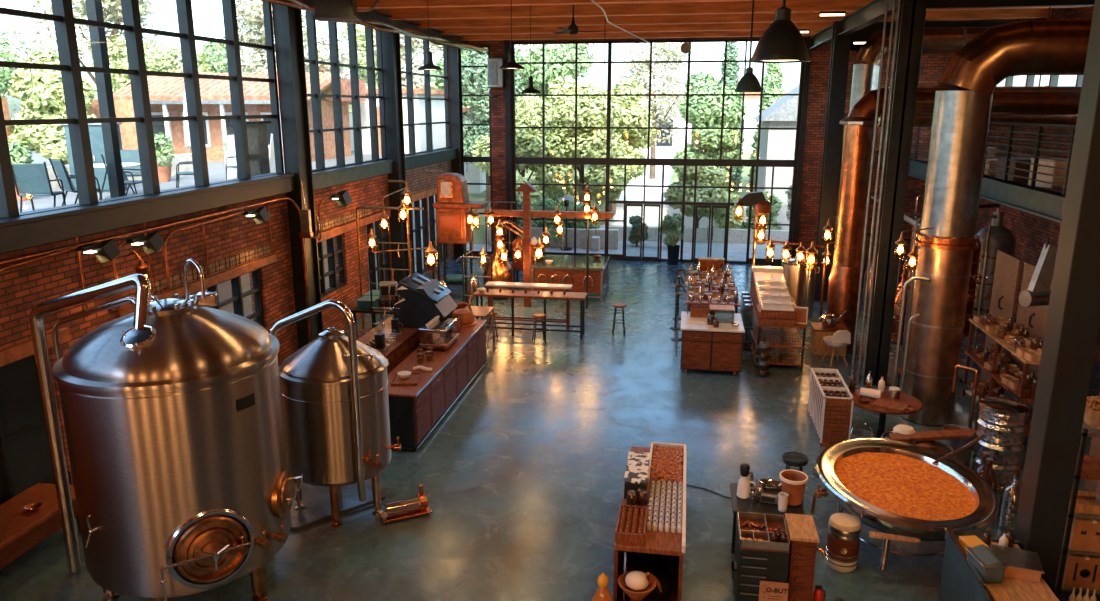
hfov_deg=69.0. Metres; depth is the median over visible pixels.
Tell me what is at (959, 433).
paddle
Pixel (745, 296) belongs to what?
glass jar
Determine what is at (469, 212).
lantern
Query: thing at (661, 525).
bottle
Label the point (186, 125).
closed parasol
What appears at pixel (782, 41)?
pendant lamp
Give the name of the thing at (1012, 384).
wooden crate
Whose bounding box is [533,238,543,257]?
lantern
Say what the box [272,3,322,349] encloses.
steel column
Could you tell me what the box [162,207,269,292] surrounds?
wall lamp
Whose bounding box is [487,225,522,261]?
pipe
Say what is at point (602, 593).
bottle
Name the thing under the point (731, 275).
display rack
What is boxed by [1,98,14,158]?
wall
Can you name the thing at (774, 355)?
wire basket
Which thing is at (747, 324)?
trolley
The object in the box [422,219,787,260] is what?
ground
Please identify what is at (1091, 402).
chips
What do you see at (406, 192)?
lantern
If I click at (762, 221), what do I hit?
lantern
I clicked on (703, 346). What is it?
base cabinet
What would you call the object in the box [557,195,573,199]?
hood
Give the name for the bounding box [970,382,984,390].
wooden crate
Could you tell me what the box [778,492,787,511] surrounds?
cup
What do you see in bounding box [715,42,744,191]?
cypress tree
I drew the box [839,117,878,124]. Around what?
flange
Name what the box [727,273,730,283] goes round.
glass jar
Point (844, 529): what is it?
striped keg
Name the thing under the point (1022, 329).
bottle
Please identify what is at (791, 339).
wire basket
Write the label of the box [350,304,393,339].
work table
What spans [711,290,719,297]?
wooden box
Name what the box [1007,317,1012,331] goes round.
bottle
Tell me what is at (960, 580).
countertop
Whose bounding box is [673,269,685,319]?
stand
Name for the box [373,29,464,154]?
leafy tree
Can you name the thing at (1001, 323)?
wooden crate
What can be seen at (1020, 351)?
wooden crate
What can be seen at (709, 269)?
wooden box
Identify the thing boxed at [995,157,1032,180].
storage box
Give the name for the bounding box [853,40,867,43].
strip light
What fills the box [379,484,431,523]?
pump
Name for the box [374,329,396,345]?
mesh basket
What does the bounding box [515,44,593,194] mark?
leafy tree
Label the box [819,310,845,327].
watering can
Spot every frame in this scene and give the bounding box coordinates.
[890,267,915,363]
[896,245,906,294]
[960,252,992,373]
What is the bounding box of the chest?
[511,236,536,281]
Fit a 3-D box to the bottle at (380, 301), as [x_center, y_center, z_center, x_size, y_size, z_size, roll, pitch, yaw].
[-3.959,0.033,18.706,0.100,0.320,0.098,2,14,9]
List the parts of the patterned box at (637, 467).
lid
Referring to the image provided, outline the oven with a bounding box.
[426,170,487,302]
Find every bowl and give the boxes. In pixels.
[23,502,41,511]
[397,371,410,378]
[593,255,600,258]
[618,571,662,600]
[731,322,739,326]
[858,397,870,402]
[977,353,983,358]
[1004,335,1015,339]
[1006,339,1015,344]
[1008,367,1019,372]
[1011,330,1018,335]
[1014,371,1022,376]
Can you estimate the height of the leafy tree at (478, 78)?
7.763 m
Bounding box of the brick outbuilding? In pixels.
[360,88,445,153]
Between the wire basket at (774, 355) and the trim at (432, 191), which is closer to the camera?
the wire basket at (774, 355)
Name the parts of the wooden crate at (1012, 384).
panel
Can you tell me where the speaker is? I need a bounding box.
[680,38,691,53]
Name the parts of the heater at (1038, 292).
hanging rod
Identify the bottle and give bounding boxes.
[372,338,376,349]
[378,295,382,306]
[385,295,388,307]
[391,296,394,309]
[592,573,612,600]
[646,520,650,530]
[652,520,656,530]
[658,521,663,531]
[665,521,669,531]
[671,522,675,532]
[677,522,681,532]
[688,273,691,288]
[698,284,702,300]
[721,280,724,293]
[733,286,737,304]
[771,529,777,541]
[776,526,781,541]
[780,529,786,542]
[849,369,855,392]
[865,371,872,388]
[878,376,884,391]
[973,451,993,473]
[979,458,997,495]
[982,528,991,547]
[983,347,989,361]
[997,358,1002,372]
[997,386,1003,396]
[997,470,1020,530]
[999,531,1008,546]
[1006,527,1014,547]
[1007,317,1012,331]
[1018,323,1024,336]
[1023,327,1028,337]
[1028,370,1034,384]
[1037,337,1043,349]
[1069,587,1075,600]
[1076,588,1082,600]
[1083,589,1089,600]
[1090,589,1096,600]
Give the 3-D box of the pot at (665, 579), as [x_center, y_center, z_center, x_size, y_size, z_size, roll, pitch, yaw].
[1.227,3.220,9.125,0.330,0.300,0.330,2,14,9]
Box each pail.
[850,423,873,438]
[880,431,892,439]
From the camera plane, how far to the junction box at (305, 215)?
17.15 m
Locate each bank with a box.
[436,165,633,243]
[666,154,754,214]
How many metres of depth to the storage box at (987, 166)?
17.92 m
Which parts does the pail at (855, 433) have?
handle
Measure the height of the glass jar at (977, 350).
0.200 m
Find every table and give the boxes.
[93,163,139,199]
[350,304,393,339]
[464,306,494,353]
[473,289,587,339]
[485,281,572,329]
[613,442,686,600]
[730,483,804,553]
[848,388,921,437]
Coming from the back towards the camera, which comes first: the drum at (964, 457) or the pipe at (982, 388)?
the pipe at (982, 388)
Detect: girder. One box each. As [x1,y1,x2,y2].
[293,0,467,49]
[809,0,923,48]
[851,19,1045,39]
[926,0,1094,8]
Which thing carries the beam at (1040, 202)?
attached to the wall at (932, 67)
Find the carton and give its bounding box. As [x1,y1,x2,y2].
[990,544,1043,582]
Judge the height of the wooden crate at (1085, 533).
0.382 m
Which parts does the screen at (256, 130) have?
frame, panel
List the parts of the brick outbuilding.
door panel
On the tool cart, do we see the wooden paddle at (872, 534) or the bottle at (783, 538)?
the bottle at (783, 538)
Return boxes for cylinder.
[431,241,441,278]
[439,276,448,288]
[446,274,464,282]
[467,274,479,305]
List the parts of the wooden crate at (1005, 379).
panel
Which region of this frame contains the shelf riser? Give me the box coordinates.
[687,300,734,313]
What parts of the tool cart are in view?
handle, drawer, drawer, drawer, drawer, handle, drawer, handle, handle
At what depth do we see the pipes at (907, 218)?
17.92 m
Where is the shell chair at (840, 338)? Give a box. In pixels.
[821,330,850,366]
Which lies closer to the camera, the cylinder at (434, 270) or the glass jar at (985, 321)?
the glass jar at (985, 321)
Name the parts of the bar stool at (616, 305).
leg, seat, leg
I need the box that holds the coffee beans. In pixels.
[835,452,975,520]
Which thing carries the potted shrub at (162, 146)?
on the ground at (216, 169)
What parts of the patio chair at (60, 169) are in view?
frame, backrest, seat, frame, armrest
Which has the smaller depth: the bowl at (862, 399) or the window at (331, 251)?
the bowl at (862, 399)
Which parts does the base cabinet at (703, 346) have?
cabinet door, drawer, cabinet door, drawer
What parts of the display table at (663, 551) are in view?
panel, rod, panel, panel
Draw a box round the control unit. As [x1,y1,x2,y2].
[379,281,397,303]
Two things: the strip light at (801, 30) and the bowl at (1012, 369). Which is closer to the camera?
the bowl at (1012, 369)
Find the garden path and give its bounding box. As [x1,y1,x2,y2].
[616,171,672,200]
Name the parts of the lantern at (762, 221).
bulb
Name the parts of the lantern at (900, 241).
bulb, bracket arm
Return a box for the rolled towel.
[859,387,880,398]
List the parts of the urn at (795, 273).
lid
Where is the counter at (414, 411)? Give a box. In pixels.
[387,319,487,450]
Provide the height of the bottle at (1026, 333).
0.270 m
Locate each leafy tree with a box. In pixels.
[0,27,40,119]
[7,47,96,164]
[23,0,157,83]
[88,34,214,92]
[197,36,262,73]
[227,0,305,73]
[302,18,351,104]
[337,22,420,115]
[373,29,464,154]
[421,48,488,106]
[437,47,525,200]
[471,93,574,217]
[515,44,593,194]
[515,44,599,111]
[546,76,630,203]
[593,77,657,214]
[618,42,693,178]
[663,156,734,227]
[671,72,747,173]
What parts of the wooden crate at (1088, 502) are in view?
panel, panel, panel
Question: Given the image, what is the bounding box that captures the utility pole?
[115,44,125,46]
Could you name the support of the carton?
on the countertop at (960, 580)
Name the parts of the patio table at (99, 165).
leg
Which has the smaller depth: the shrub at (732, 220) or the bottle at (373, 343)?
the bottle at (373, 343)
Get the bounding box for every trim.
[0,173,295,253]
[0,327,70,366]
[119,254,276,316]
[134,243,271,294]
[312,160,392,189]
[316,209,370,230]
[317,209,390,242]
[405,148,456,169]
[408,187,436,201]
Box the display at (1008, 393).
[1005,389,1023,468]
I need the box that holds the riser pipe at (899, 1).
[861,0,900,384]
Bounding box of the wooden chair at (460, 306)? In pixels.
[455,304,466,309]
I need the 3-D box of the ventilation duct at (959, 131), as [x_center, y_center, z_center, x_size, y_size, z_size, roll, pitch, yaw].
[8.693,-1.141,13.441,5.070,6.843,1.000,2,14,9]
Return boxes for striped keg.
[826,513,860,572]
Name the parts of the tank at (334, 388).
leg, leg, lid handle, leg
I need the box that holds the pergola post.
[85,0,125,198]
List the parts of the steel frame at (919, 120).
hanger rod, hanger rod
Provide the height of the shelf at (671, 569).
0.030 m
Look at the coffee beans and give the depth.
10.18 m
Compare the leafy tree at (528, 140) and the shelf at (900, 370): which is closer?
the shelf at (900, 370)
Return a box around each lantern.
[126,251,148,276]
[367,229,376,246]
[379,210,388,227]
[398,200,406,218]
[402,187,411,203]
[425,242,436,269]
[465,207,473,222]
[471,209,479,224]
[479,247,486,262]
[486,207,494,222]
[495,219,503,235]
[496,236,503,247]
[500,244,507,259]
[514,242,521,257]
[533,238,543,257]
[542,227,549,247]
[553,206,561,222]
[556,218,563,235]
[583,184,591,200]
[583,201,590,212]
[590,203,598,223]
[734,197,743,219]
[756,224,766,239]
[758,214,767,224]
[765,238,775,261]
[781,240,790,262]
[795,242,805,260]
[804,242,817,264]
[821,241,834,266]
[822,216,836,238]
[894,227,933,253]
[906,240,931,265]
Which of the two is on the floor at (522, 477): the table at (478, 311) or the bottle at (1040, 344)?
the table at (478, 311)
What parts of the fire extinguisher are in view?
handle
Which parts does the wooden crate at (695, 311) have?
panel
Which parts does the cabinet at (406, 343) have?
drawer, cabinet door, drawer, cabinet door, drawer, cabinet door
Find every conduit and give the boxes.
[0,197,310,342]
[260,0,488,51]
[287,0,483,51]
[307,10,484,54]
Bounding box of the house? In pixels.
[753,85,798,229]
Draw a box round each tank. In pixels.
[29,259,302,600]
[268,300,400,527]
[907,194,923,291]
[960,240,980,353]
[966,204,1015,349]
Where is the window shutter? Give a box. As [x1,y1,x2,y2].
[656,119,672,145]
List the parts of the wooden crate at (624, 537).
panel, panel, panel, panel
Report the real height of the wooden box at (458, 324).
0.260 m
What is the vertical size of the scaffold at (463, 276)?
1.600 m
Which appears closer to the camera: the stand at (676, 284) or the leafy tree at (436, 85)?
the stand at (676, 284)
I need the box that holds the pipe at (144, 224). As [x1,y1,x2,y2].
[143,223,153,293]
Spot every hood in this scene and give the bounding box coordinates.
[397,279,456,316]
[436,173,468,202]
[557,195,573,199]
[754,200,771,213]
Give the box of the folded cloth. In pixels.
[413,366,431,370]
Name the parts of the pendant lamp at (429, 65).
hanging rod, lamp shade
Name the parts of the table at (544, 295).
leg, leg, leg, leg, leg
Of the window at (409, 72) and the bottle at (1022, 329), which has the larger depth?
the window at (409, 72)
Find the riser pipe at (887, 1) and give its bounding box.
[851,0,888,374]
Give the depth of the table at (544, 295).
19.53 m
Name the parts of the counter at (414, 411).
drawer, cabinet door, drawer, cabinet door, drawer, cabinet door, drawer, cabinet door, drawer, cabinet door, cabinet door, drawer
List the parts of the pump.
motor, plate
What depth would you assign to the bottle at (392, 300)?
18.62 m
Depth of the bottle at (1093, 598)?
8.86 m
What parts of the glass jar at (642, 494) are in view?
lid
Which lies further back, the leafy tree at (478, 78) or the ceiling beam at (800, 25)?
the leafy tree at (478, 78)
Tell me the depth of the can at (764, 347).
16.67 m
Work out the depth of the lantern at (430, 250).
19.47 m
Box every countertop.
[387,319,485,396]
[531,254,609,270]
[681,311,744,332]
[939,527,1061,600]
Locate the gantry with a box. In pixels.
[356,180,427,329]
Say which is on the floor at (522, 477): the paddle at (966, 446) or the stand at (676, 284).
the stand at (676, 284)
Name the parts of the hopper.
lid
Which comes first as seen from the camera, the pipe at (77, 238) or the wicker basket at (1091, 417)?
the wicker basket at (1091, 417)
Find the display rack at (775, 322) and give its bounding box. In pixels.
[748,266,806,370]
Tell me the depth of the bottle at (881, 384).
13.77 m
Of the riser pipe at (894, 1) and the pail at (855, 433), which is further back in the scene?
the riser pipe at (894, 1)
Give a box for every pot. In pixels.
[15,182,29,200]
[157,165,171,181]
[647,570,671,600]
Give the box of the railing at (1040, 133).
[882,121,1075,195]
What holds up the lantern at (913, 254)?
attached to the ventilation duct at (959, 131)
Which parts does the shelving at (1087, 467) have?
post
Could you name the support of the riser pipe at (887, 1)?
on the floor at (522, 477)
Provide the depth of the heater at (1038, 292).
11.71 m
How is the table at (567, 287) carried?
on the floor at (522, 477)
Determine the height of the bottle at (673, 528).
0.120 m
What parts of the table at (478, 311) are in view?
frame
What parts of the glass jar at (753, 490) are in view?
lid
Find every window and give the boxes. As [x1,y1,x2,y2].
[0,0,283,218]
[0,354,54,504]
[192,268,264,327]
[305,11,386,171]
[317,234,345,296]
[366,219,390,289]
[401,35,449,155]
[408,194,447,273]
[462,46,492,252]
[511,38,806,264]
[1005,75,1083,85]
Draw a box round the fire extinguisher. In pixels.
[813,584,825,600]
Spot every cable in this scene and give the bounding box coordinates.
[591,0,650,43]
[604,17,605,64]
[686,484,730,497]
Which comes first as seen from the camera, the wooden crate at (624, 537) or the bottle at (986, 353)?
the wooden crate at (624, 537)
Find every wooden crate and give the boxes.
[615,505,647,543]
[690,306,714,317]
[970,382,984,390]
[973,315,988,322]
[984,362,997,370]
[985,324,999,332]
[991,316,1004,323]
[1000,322,1016,329]
[1001,376,1018,384]
[1008,380,1020,389]
[1016,348,1034,356]
[1023,338,1039,346]
[1024,352,1040,360]
[1069,491,1099,513]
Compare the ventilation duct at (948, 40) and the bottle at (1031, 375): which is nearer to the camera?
the bottle at (1031, 375)
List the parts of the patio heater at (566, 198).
post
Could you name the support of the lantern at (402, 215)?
hanging from the gantry
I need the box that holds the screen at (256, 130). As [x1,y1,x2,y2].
[230,121,270,175]
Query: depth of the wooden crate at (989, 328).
14.44 m
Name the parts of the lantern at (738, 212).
bulb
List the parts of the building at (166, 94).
porch post, porch post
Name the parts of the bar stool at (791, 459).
seat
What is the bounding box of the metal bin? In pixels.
[965,544,1008,582]
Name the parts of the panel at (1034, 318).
handle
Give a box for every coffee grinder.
[373,324,388,351]
[391,315,402,334]
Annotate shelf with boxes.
[433,201,487,208]
[443,279,468,285]
[486,333,492,342]
[618,563,677,600]
[688,305,732,312]
[749,311,805,365]
[897,368,902,390]
[959,319,1039,436]
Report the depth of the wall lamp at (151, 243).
12.32 m
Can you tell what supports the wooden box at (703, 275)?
on the display rack at (731, 275)
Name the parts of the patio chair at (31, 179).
leg, frame, backrest, seat, frame, armrest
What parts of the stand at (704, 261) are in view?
panel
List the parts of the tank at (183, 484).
leg, sight glass, lid handle, leg, drain rod, hatch door, name plate, leg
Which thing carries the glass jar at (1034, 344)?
on the shelf at (965, 385)
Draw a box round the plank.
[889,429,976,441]
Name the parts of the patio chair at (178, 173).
armrest, frame, seat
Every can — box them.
[755,337,770,376]
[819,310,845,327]
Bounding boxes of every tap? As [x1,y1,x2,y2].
[85,515,96,547]
[811,488,826,513]
[816,548,825,556]
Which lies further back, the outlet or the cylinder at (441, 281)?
the cylinder at (441, 281)
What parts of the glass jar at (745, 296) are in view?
lid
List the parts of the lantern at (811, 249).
bulb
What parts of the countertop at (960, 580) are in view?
panel, edge trim, panel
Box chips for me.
[1086,396,1099,411]
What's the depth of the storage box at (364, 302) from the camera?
18.72 m
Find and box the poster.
[759,580,788,600]
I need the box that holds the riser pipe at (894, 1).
[857,0,895,383]
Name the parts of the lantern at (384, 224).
bulb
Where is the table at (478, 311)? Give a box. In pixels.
[464,306,494,353]
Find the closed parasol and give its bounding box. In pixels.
[183,90,194,185]
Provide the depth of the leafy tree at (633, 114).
37.01 m
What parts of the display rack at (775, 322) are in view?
leg, drawer, drawer, leg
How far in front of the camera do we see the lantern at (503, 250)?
22.29 m
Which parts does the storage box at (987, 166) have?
lid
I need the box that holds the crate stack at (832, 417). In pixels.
[807,368,853,446]
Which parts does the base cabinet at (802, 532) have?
cabinet door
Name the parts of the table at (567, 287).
leg, leg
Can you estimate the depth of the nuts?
10.53 m
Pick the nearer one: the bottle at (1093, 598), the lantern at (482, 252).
the bottle at (1093, 598)
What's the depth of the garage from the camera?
41.94 m
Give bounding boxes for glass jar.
[417,353,423,362]
[426,351,432,360]
[428,347,433,355]
[626,490,636,505]
[636,487,647,505]
[707,314,714,324]
[713,319,718,327]
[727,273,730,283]
[741,295,750,310]
[742,299,751,321]
[743,304,753,319]
[748,472,753,486]
[749,486,756,504]
[757,483,763,502]
[887,386,900,398]
[974,344,982,354]
[983,314,991,324]
[987,354,993,361]
[988,317,995,324]
[990,344,994,353]
[997,326,1006,337]
[1000,364,1009,373]
[1002,355,1010,364]
[1014,336,1023,347]
[1015,339,1025,350]
[1017,380,1026,392]
[1024,384,1030,396]
[1030,336,1040,348]
[1031,377,1037,389]
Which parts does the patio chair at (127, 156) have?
seat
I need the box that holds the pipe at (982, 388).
[952,364,984,450]
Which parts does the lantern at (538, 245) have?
bulb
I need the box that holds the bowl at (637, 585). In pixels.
[618,571,662,600]
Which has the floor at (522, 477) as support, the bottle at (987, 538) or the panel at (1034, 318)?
the panel at (1034, 318)
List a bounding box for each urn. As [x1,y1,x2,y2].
[781,257,811,306]
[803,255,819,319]
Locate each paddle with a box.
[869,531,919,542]
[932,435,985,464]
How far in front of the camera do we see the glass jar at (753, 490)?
9.45 m
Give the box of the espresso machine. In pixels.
[419,318,459,351]
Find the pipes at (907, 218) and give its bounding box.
[871,196,997,355]
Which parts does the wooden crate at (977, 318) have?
panel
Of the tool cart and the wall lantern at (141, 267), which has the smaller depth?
the tool cart
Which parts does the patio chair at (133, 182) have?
armrest, seat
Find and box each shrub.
[8,141,33,200]
[154,131,175,181]
[223,137,227,154]
[489,196,522,236]
[522,195,565,243]
[564,200,601,228]
[628,215,648,245]
[662,213,685,245]
[714,194,745,228]
[740,190,782,229]
[785,185,791,221]
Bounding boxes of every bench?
[0,483,80,568]
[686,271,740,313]
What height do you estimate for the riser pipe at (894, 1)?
7.700 m
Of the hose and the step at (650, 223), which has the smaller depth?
the hose
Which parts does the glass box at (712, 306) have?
lid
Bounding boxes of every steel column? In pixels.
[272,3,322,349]
[381,31,408,294]
[448,46,467,257]
[504,40,512,256]
[791,36,812,257]
[814,21,850,301]
[860,0,925,385]
[1014,0,1099,589]
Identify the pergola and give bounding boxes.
[484,182,612,307]
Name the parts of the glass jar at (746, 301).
lid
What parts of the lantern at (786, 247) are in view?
bulb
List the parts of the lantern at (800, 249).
bulb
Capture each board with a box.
[227,135,236,179]
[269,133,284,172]
[794,306,807,323]
[872,398,914,411]
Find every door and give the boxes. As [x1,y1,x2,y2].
[61,123,126,192]
[624,204,660,260]
[693,205,727,262]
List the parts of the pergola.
post, post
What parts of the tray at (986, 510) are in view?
leg, leg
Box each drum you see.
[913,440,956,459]
[940,424,974,466]
[971,397,1030,490]
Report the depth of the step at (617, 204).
39.67 m
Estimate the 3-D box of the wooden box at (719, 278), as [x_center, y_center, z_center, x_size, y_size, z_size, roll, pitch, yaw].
[4.472,-0.531,20.946,0.190,0.160,0.250,5,14,19]
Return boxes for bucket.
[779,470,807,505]
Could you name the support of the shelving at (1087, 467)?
on the floor at (522, 477)
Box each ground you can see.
[17,150,381,212]
[369,253,423,289]
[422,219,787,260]
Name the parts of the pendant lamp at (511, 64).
hanging rod, lamp shade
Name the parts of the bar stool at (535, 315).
seat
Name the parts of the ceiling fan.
blade, blade, motor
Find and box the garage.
[463,107,485,192]
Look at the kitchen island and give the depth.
23.29 m
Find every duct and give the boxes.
[826,86,1081,346]
[849,27,986,266]
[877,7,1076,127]
[893,19,1091,425]
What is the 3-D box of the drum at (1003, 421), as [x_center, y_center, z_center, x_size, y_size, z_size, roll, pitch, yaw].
[6.665,2.107,11.870,0.658,1.270,0.658,-6,15,-25]
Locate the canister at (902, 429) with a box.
[893,424,915,443]
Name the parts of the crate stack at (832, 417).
frame, frame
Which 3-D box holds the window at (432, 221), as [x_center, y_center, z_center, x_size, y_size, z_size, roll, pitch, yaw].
[-4.197,-2.267,26.957,0.180,2.500,4.500,2,14,9]
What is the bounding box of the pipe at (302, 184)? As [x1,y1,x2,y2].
[301,181,319,238]
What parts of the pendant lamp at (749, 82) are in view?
lamp shade, hanging rod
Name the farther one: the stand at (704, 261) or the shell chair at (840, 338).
the stand at (704, 261)
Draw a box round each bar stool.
[485,311,497,339]
[532,313,545,343]
[612,303,626,335]
[782,452,808,504]
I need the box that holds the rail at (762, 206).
[736,191,826,322]
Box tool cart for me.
[731,511,789,600]
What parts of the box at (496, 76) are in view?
door panel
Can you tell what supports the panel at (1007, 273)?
on the floor at (522, 477)
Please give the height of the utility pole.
4.600 m
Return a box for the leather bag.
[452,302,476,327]
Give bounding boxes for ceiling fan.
[553,5,606,34]
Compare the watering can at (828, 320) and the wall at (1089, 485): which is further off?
the watering can at (828, 320)
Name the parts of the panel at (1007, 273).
handle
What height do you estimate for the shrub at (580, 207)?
1.810 m
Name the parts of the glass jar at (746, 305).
lid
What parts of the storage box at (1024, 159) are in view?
lid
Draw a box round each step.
[609,220,660,225]
[610,215,663,220]
[615,211,666,215]
[616,203,667,206]
[616,206,666,211]
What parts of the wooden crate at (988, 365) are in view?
panel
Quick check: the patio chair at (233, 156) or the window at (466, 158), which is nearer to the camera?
the patio chair at (233, 156)
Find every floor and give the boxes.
[0,255,1099,600]
[910,152,1062,192]
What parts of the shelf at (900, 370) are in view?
post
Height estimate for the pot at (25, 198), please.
0.400 m
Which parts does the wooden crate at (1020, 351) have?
panel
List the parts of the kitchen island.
leg, leg, leg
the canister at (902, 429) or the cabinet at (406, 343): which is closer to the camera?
the canister at (902, 429)
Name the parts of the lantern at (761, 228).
bulb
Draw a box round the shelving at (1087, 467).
[1055,419,1099,596]
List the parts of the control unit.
plate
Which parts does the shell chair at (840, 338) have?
seat, backrest, leg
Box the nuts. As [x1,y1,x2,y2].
[650,445,683,483]
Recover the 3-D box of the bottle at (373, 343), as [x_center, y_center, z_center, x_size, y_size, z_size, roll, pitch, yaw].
[-3.147,0.804,14.294,0.090,0.260,0.088,2,14,9]
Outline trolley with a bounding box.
[737,309,753,349]
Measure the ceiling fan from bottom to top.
1.010 m
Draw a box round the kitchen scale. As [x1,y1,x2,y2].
[756,479,780,504]
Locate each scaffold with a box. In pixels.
[370,281,401,328]
[377,241,412,318]
[462,255,492,305]
[485,200,516,281]
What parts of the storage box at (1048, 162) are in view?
lid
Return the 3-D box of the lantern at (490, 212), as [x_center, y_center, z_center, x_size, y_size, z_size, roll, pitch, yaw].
[-1.640,-2.307,22.168,0.245,0.564,0.241,2,14,9]
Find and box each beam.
[356,0,772,8]
[373,0,1091,19]
[407,8,1051,27]
[433,19,1015,34]
[456,29,822,40]
[874,151,1064,222]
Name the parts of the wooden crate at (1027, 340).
panel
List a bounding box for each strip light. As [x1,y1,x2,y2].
[799,29,809,32]
[819,11,845,15]
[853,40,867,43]
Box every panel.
[979,250,1021,385]
[1011,262,1052,411]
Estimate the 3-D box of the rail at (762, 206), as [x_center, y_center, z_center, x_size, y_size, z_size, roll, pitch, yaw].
[5.644,-0.922,19.716,2.230,3.500,0.390,2,14,9]
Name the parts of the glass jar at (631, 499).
lid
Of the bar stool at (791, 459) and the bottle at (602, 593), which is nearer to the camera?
the bottle at (602, 593)
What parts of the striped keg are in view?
lid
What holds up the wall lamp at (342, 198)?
attached to the wall at (22, 288)
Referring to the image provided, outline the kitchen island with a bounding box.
[531,254,609,301]
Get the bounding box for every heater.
[557,195,573,250]
[1019,237,1057,306]
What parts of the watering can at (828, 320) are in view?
spout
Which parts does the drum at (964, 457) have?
lid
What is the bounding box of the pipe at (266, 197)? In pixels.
[266,197,272,252]
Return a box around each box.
[299,209,312,237]
[356,295,379,308]
[364,290,379,295]
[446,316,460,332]
[487,58,504,96]
[624,451,649,498]
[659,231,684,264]
[686,275,695,282]
[693,286,703,293]
[700,273,710,279]
[707,268,717,274]
[709,304,734,322]
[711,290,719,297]
[717,276,724,283]
[727,287,737,294]
[810,322,849,355]
[958,535,988,550]
[984,159,996,174]
[986,147,996,158]
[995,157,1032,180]
[1028,158,1067,187]
[1057,550,1099,589]
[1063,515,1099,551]
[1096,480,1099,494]
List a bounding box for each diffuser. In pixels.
[83,250,96,253]
[820,14,844,15]
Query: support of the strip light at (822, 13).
attached to the ceiling beam at (796, 6)
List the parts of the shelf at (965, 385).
post, rail, post, post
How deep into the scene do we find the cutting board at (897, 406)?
13.09 m
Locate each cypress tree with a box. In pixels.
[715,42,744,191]
[747,63,783,189]
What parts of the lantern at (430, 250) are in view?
bulb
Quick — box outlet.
[419,484,423,495]
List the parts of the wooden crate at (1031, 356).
panel, panel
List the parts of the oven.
leg, leg, door glass, oven door, leg, leg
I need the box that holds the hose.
[290,496,385,530]
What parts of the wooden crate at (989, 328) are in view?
panel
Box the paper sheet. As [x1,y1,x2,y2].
[686,321,705,323]
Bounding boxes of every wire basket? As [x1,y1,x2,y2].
[760,327,779,343]
[769,349,778,360]
[779,348,800,362]
[780,328,801,344]
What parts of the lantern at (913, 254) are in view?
bulb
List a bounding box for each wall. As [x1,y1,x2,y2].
[0,160,453,485]
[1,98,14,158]
[15,153,192,190]
[87,100,137,149]
[192,195,435,320]
[448,36,952,267]
[485,226,618,248]
[591,226,788,250]
[667,205,752,228]
[976,6,1099,366]
[1083,393,1099,491]
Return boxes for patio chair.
[11,162,65,211]
[49,158,101,205]
[101,154,141,195]
[120,150,140,176]
[176,161,193,187]
[226,156,237,179]
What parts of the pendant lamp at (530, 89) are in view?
hanging rod, lamp shade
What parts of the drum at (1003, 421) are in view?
lid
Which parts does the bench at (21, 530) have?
leg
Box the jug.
[737,463,755,498]
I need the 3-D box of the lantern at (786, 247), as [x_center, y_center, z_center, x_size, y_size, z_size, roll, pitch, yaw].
[5.778,-1.195,19.574,0.245,0.564,0.241,2,14,9]
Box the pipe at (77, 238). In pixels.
[76,237,89,316]
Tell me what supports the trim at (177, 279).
attached to the wall at (22, 288)
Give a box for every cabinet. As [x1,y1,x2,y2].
[357,314,419,373]
[676,311,744,374]
[785,513,825,600]
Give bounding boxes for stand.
[670,277,683,329]
[671,285,685,340]
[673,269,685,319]
[699,257,724,272]
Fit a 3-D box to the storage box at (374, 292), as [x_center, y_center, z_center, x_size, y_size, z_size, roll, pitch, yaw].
[-4.228,-0.099,19.503,0.440,0.200,0.540,2,14,9]
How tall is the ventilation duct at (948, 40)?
7.410 m
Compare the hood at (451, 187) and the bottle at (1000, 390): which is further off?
the hood at (451, 187)
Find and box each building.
[113,72,365,163]
[617,92,787,175]
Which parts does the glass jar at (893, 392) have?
lid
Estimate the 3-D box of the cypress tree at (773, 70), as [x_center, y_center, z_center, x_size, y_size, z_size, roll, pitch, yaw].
[11.885,-9.540,43.088,2.078,8.278,2.121,-6,15,-24]
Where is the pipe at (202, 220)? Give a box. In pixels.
[201,211,208,274]
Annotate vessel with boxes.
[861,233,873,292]
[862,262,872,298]
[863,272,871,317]
[891,267,915,344]
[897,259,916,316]
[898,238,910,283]
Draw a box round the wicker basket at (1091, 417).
[1084,396,1099,429]
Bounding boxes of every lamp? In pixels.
[0,239,120,272]
[109,232,164,311]
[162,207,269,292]
[311,0,378,20]
[318,190,351,240]
[417,0,442,69]
[499,0,524,68]
[521,6,540,92]
[735,0,761,91]
[751,0,809,62]
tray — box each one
[391,372,420,385]
[811,438,998,569]
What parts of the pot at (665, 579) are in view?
lid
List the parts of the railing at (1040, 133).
post, post, post, post, handrail, post, post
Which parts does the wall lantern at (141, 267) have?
arm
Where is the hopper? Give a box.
[393,272,456,327]
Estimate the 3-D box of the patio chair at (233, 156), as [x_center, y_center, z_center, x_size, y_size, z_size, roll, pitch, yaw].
[-7.704,-3.400,19.969,0.564,1.010,0.642,11,17,38]
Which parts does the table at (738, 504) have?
leg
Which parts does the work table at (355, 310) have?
leg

